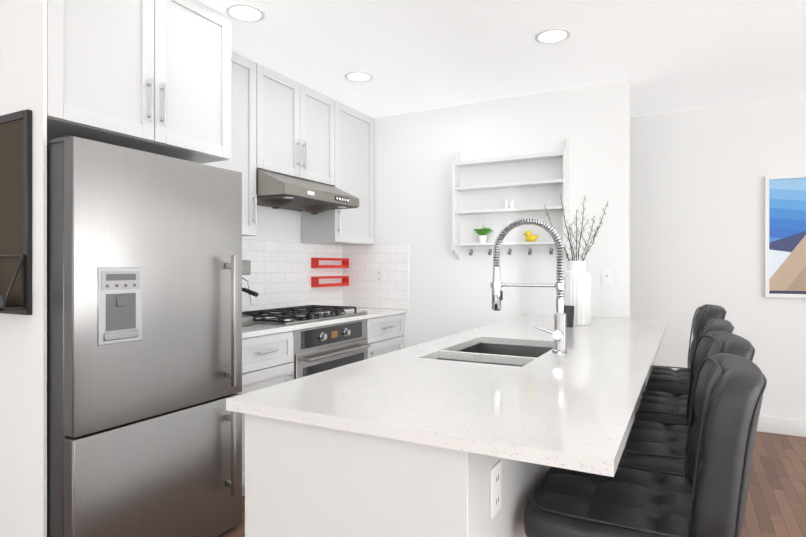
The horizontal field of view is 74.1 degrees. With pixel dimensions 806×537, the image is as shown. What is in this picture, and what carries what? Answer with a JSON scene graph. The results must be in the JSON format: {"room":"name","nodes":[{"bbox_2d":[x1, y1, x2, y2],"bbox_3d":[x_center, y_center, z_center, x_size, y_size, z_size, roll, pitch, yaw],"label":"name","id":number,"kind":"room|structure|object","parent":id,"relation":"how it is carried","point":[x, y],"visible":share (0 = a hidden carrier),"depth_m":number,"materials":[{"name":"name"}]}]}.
{"room":"kitchen","nodes":[
{"label":"kitchen","id":0,"kind":"room"},
{"bbox_2d":[0,0,46,536],"bbox_3d":[-2.296,-0.014,2.481,2.234,2.550,0.012,0,0,28],"label":"wall","id":1,"kind":"structure","parent":0,"point":[23,338],"depth_m":2.00,"materials":[{"name":"paint"}]},
{"bbox_2d":[0,109,31,314],"bbox_3d":[-1.662,-0.207,2.083,0.600,0.759,0.093,0,0,28],"label":"memo board","id":2,"kind":"object","parent":1,"relation":"attached to","point":[15,212],"visible":1,"depth_m":2.01,"materials":[{"name":"black wood"}]},
{"bbox_2d":[252,205,300,239],"bbox_3d":[-1.020,-0.014,3.976,0.120,2.550,3.826,0,0,28],"label":"wall","id":3,"kind":"structure","parent":0,"point":[279,223],"depth_m":4.01,"materials":[{"name":"paint"}]},
{"bbox_2d":[47,0,230,163],"bbox_3d":[-1.361,-0.924,2.501,0.662,0.726,0.900,0,0,28],"label":"upper cabinet","id":4,"kind":"object","parent":3,"relation":"attached to","point":[152,76],"visible":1,"depth_m":2.32,"materials":[{"name":"white wood"}]},
{"bbox_2d":[202,51,256,235],"bbox_3d":[-1.159,-0.745,3.190,0.356,1.084,0.492,0,0,28],"label":"upper cabinet","id":5,"kind":"object","parent":3,"relation":"attached to","point":[243,115],"visible":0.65,"depth_m":3.26,"materials":[{"name":"white wood"}]},
{"bbox_2d":[256,63,334,185],"bbox_3d":[-0.846,-0.958,3.778,0.356,0.658,0.837,0,0,28],"label":"upper cabinet","id":6,"kind":"object","parent":3,"relation":"attached to","point":[295,129],"visible":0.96,"depth_m":3.66,"materials":[{"name":"white wood"}]},
{"bbox_2d":[256,169,358,213],"bbox_3d":[-0.759,-0.510,3.732,0.546,0.230,0.832,0,0,28],"label":"range hood","id":7,"kind":"object","parent":3,"relation":"attached to","point":[276,190],"visible":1,"depth_m":3.50,"materials":[{"name":"metal"}]},
{"bbox_2d":[242,236,408,314],"bbox_3d":[-0.700,0.058,3.738,0.668,0.563,1.936,0,0,28],"label":"tile backsplash","id":8,"kind":"structure","parent":3,"relation":"attached to","point":[283,272],"depth_m":4.43,"materials":[{"name":"white tile"}]},
{"bbox_2d":[311,258,348,267],"bbox_3d":[-0.610,-0.044,4.523,0.072,0.085,0.445,0,0,28],"label":"spice shelf","id":9,"kind":"object","parent":3,"relation":"attached to","point":[315,262],"visible":1,"depth_m":4.46,"materials":[{"name":"paint"}]},
{"bbox_2d":[311,276,348,286],"bbox_3d":[-0.610,0.110,4.523,0.072,0.085,0.445,0,0,28],"label":"spice shelf","id":10,"kind":"object","parent":3,"relation":"attached to","point":[315,281],"visible":1,"depth_m":4.45,"materials":[{"name":"paint"}]},
{"bbox_2d":[301,100,373,244],"bbox_3d":[-0.514,-0.746,4.401,0.356,1.084,0.572,0,0,28],"label":"upper cabinet","id":11,"kind":"object","parent":3,"relation":"attached to","point":[354,152],"visible":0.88,"depth_m":4.29,"materials":[{"name":"white wood"}]},
{"bbox_2d":[364,79,629,347],"bbox_3d":[0.528,-0.014,4.252,2.353,2.550,0.125,0,0,28],"label":"wall","id":12,"kind":"structure","parent":0,"point":[450,293],"depth_m":4.09,"materials":[{"name":"paint"}]},
{"bbox_2d":[375,269,382,282],"bbox_3d":[-0.205,0.062,4.559,0.072,0.117,0.007,0,0,28],"label":"outlet","id":13,"kind":"object","parent":12,"relation":"attached to","point":[378,275],"visible":1,"depth_m":4.55,"materials":[{"name":"white plastic"}]},
{"bbox_2d":[452,139,568,259],"bbox_3d":[0.785,-0.497,3.978,0.853,0.855,0.115,0,0,28],"label":"shelf","id":14,"kind":"object","parent":12,"relation":"attached to","point":[529,185],"visible":0.94,"depth_m":4.01,"materials":[{"name":"wood"}]},
{"bbox_2d":[472,226,491,242],"bbox_3d":[0.594,-0.256,4.058,0.174,0.130,0.128,0,0,28],"label":"plant pot","id":15,"kind":"object","parent":14,"relation":"in","point":[483,233],"visible":1,"depth_m":4.04,"materials":[{"name":"ceramic"}]},
{"bbox_2d":[504,201,513,208],"bbox_3d":[0.789,-0.470,3.973,0.075,0.062,0.030,0,0,28],"label":"shakers","id":16,"kind":"object","parent":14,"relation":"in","point":[506,204],"visible":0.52,"depth_m":3.97,"materials":[{"name":"ceramic"}]},
{"bbox_2d":[523,230,537,241],"bbox_3d":[0.932,-0.234,3.897,0.108,0.086,0.065,0,0,28],"label":"rubber duck","id":17,"kind":"object","parent":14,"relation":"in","point":[529,237],"visible":0.98,"depth_m":3.88},
{"bbox_2d":[602,269,612,285],"bbox_3d":[1.415,0.064,3.704,0.072,0.117,0.007,0,0,28],"label":"light switch","id":18,"kind":"object","parent":12,"relation":"attached to","point":[607,277],"visible":1,"depth_m":3.70,"materials":[{"name":"white plastic"}]},
{"bbox_2d":[197,0,805,117],"bbox_3d":[0.041,-1.319,0.949,8.040,0.060,8.410,0,0,28],"label":"ceiling","id":19,"kind":"structure","parent":0,"point":[661,56],"depth_m":3.15,"materials":[{"name":"paint"}]},
{"bbox_2d":[226,4,264,22],"bbox_3d":[-0.795,-1.286,2.697,0.192,0.006,0.192,0,0,28],"label":"recessed light","id":20,"kind":"object","parent":19,"relation":"in","point":[245,13],"visible":1,"depth_m":2.69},
{"bbox_2d":[344,71,372,81],"bbox_3d":[-0.297,-1.286,3.591,0.192,0.006,0.192,0,0,28],"label":"recessed light","id":21,"kind":"object","parent":19,"relation":"in","point":[357,76],"visible":1,"depth_m":3.59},
{"bbox_2d":[535,28,570,43],"bbox_3d":[0.829,-1.286,2.962,0.192,0.006,0.192,0,0,28],"label":"recessed light","id":22,"kind":"object","parent":19,"relation":"in","point":[552,35],"visible":1,"depth_m":2.95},
{"bbox_2d":[217,431,805,536],"bbox_3d":[0.041,1.291,0.949,8.040,0.060,8.410,0,0,28],"label":"floor","id":23,"kind":"structure","parent":0,"point":[776,502],"depth_m":3.02,"materials":[{"name":"brown wood"}]},
{"bbox_2d":[47,135,241,536],"bbox_3d":[-1.272,0.392,2.405,0.795,1.737,0.809,0,0,28],"label":"refrigerator","id":24,"kind":"object","parent":23,"relation":"on","point":[144,327],"visible":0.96,"depth_m":2.12,"materials":[{"name":"metal"}]},
{"bbox_2d":[239,331,292,495],"bbox_3d":[-1.043,0.816,3.131,0.610,0.889,0.493,0,0,28],"label":"base cabinet","id":25,"kind":"object","parent":23,"relation":"on","point":[267,355],"depth_m":2.99,"materials":[{"name":"white wood"}]},
{"bbox_2d":[242,307,405,338],"bbox_3d":[-0.701,0.356,3.751,0.634,0.030,1.911,0,0,28],"label":"countertop","id":26,"kind":"structure","parent":25,"relation":"on","point":[253,331],"depth_m":3.35,"materials":[{"name":"white stone"}]},
{"bbox_2d":[242,260,258,325],"bbox_3d":[-1.019,0.145,3.146,0.463,0.390,0.250,0,0,28],"label":"espresso machine","id":27,"kind":"object","parent":26,"relation":"on","point":[246,270],"visible":0.21,"depth_m":3.18,"materials":[{"name":"metal"}]},
{"bbox_2d":[242,305,366,324],"bbox_3d":[-0.714,0.314,3.711,0.520,0.052,0.915,0,0,28],"label":"gas cooktop","id":28,"kind":"object","parent":26,"relation":"in","point":[293,315],"visible":0.98,"depth_m":3.56,"materials":[{"name":"metal"}]},
{"bbox_2d":[292,319,370,379],"bbox_3d":[-0.687,0.767,3.696,0.652,0.784,0.831,0,0,28],"label":"oven","id":29,"kind":"object","parent":23,"relation":"on","point":[321,349],"visible":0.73,"depth_m":3.50,"materials":[{"name":"metal"}]},
{"bbox_2d":[307,315,403,358],"bbox_3d":[-0.396,0.816,4.345,0.610,0.889,0.575,0,0,28],"label":"base cabinet","id":30,"kind":"object","parent":23,"relation":"on","point":[385,335],"depth_m":4.18,"materials":[{"name":"white wood"}]},
{"bbox_2d":[245,414,546,536],"bbox_3d":[0.523,0.816,2.541,0.661,0.889,2.894,0,0,28],"label":"kitchen island","id":31,"kind":"object","parent":23,"relation":"on","point":[301,481],"depth_m":1.26,"materials":[{"name":"paint"}]},
{"bbox_2d":[226,314,667,476],"bbox_3d":[0.643,0.356,2.461,0.948,0.030,2.922,0,0,28],"label":"island countertop","id":32,"kind":"structure","parent":31,"relation":"on","point":[576,409],"depth_m":1.43,"materials":[{"name":"white stone"}]},
{"bbox_2d":[437,343,552,366],"bbox_3d":[0.400,0.522,2.256,0.449,0.300,0.749,0,0,28],"label":"double-bowl sink","id":33,"kind":"object","parent":32,"relation":"in","point":[513,350],"visible":0.04,"depth_m":2.58,"materials":[{"name":"metal"}]},
{"bbox_2d":[490,217,567,352],"bbox_3d":[0.514,0.063,2.217,0.325,0.555,0.098,0,0,28],"label":"spring faucet","id":34,"kind":"object","parent":32,"relation":"on","point":[558,332],"visible":1,"depth_m":2.18,"materials":[{"name":"silver metal"}]},
{"bbox_2d":[564,305,574,326],"bbox_3d":[0.952,0.280,3.115,0.096,0.120,0.096,0,0,28],"label":"cup","id":35,"kind":"object","parent":32,"relation":"on","point":[569,311],"visible":0.48,"depth_m":3.08,"materials":[{"name":"black ceramic"}]},
{"bbox_2d":[544,193,608,324],"bbox_3d":[1.050,-0.060,3.260,0.386,0.800,0.172,0,0,28],"label":"ribbed vase","id":36,"kind":"object","parent":32,"relation":"on","point":[577,282],"visible":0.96,"depth_m":3.20,"materials":[{"name":"ceramic"}]},
{"bbox_2d":[490,460,500,519],"bbox_3d":[0.222,0.526,1.272,0.007,0.117,0.072,0,0,28],"label":"outlet","id":37,"kind":"object","parent":31,"relation":"attached to","point":[495,488],"visible":1,"depth_m":1.26,"materials":[{"name":"white plastic"}]},
{"bbox_2d":[524,353,766,536],"bbox_3d":[0.641,0.748,1.446,0.559,1.025,0.472,0,0,28],"label":"bar stool","id":38,"kind":"object","parent":23,"relation":"on","point":[707,495],"visible":0.94,"depth_m":1.30,"materials":[{"name":"black leather"}]},
{"bbox_2d":[634,319,733,426],"bbox_3d":[1.188,0.746,2.448,0.563,1.029,0.481,0,0,28],"label":"bar stool","id":39,"kind":"object","parent":23,"relation":"on","point":[656,405],"visible":0.23,"depth_m":2.30,"materials":[{"name":"black leather"}]},
{"bbox_2d":[644,304,726,396],"bbox_3d":[1.454,0.731,2.946,0.563,1.060,0.481,0,0,28],"label":"bar stool","id":40,"kind":"object","parent":23,"relation":"on","point":[666,378],"visible":0.19,"depth_m":2.79,"materials":[{"name":"black leather"}]},
{"bbox_2d":[618,331,754,476],"bbox_3d":[0.935,0.748,1.945,0.555,1.025,0.464,0,0,21],"label":"bar stool","id":41,"kind":"object","parent":23,"relation":"on","point":[652,444],"visible":0.27,"depth_m":1.86,"materials":[{"name":"black leather"}]},
{"bbox_2d":[630,96,805,419],"bbox_3d":[2.749,-0.014,4.202,6.320,2.550,0.120,0,0,28],"label":"wall","id":42,"kind":"structure","parent":0,"point":[697,176],"depth_m":4.26,"materials":[{"name":"paint"}]},
{"bbox_2d":[756,415,805,436],"bbox_3d":[3.776,1.198,3.576,3.617,0.125,0.020,0,0,28],"label":"baseboard","id":43,"kind":"structure","parent":42,"relation":"attached to","point":[783,426],"depth_m":4.04,"materials":[{"name":"white wood"}]},
{"bbox_2d":[764,173,805,297],"bbox_3d":[3.120,-0.242,3.916,0.780,0.925,0.035,0,0,28],"label":"painting","id":44,"kind":"object","parent":42,"relation":"attached to","point":[784,236],"visible":0.96,"depth_m":4.03,"materials":[{"name":"paper"}]}
]}

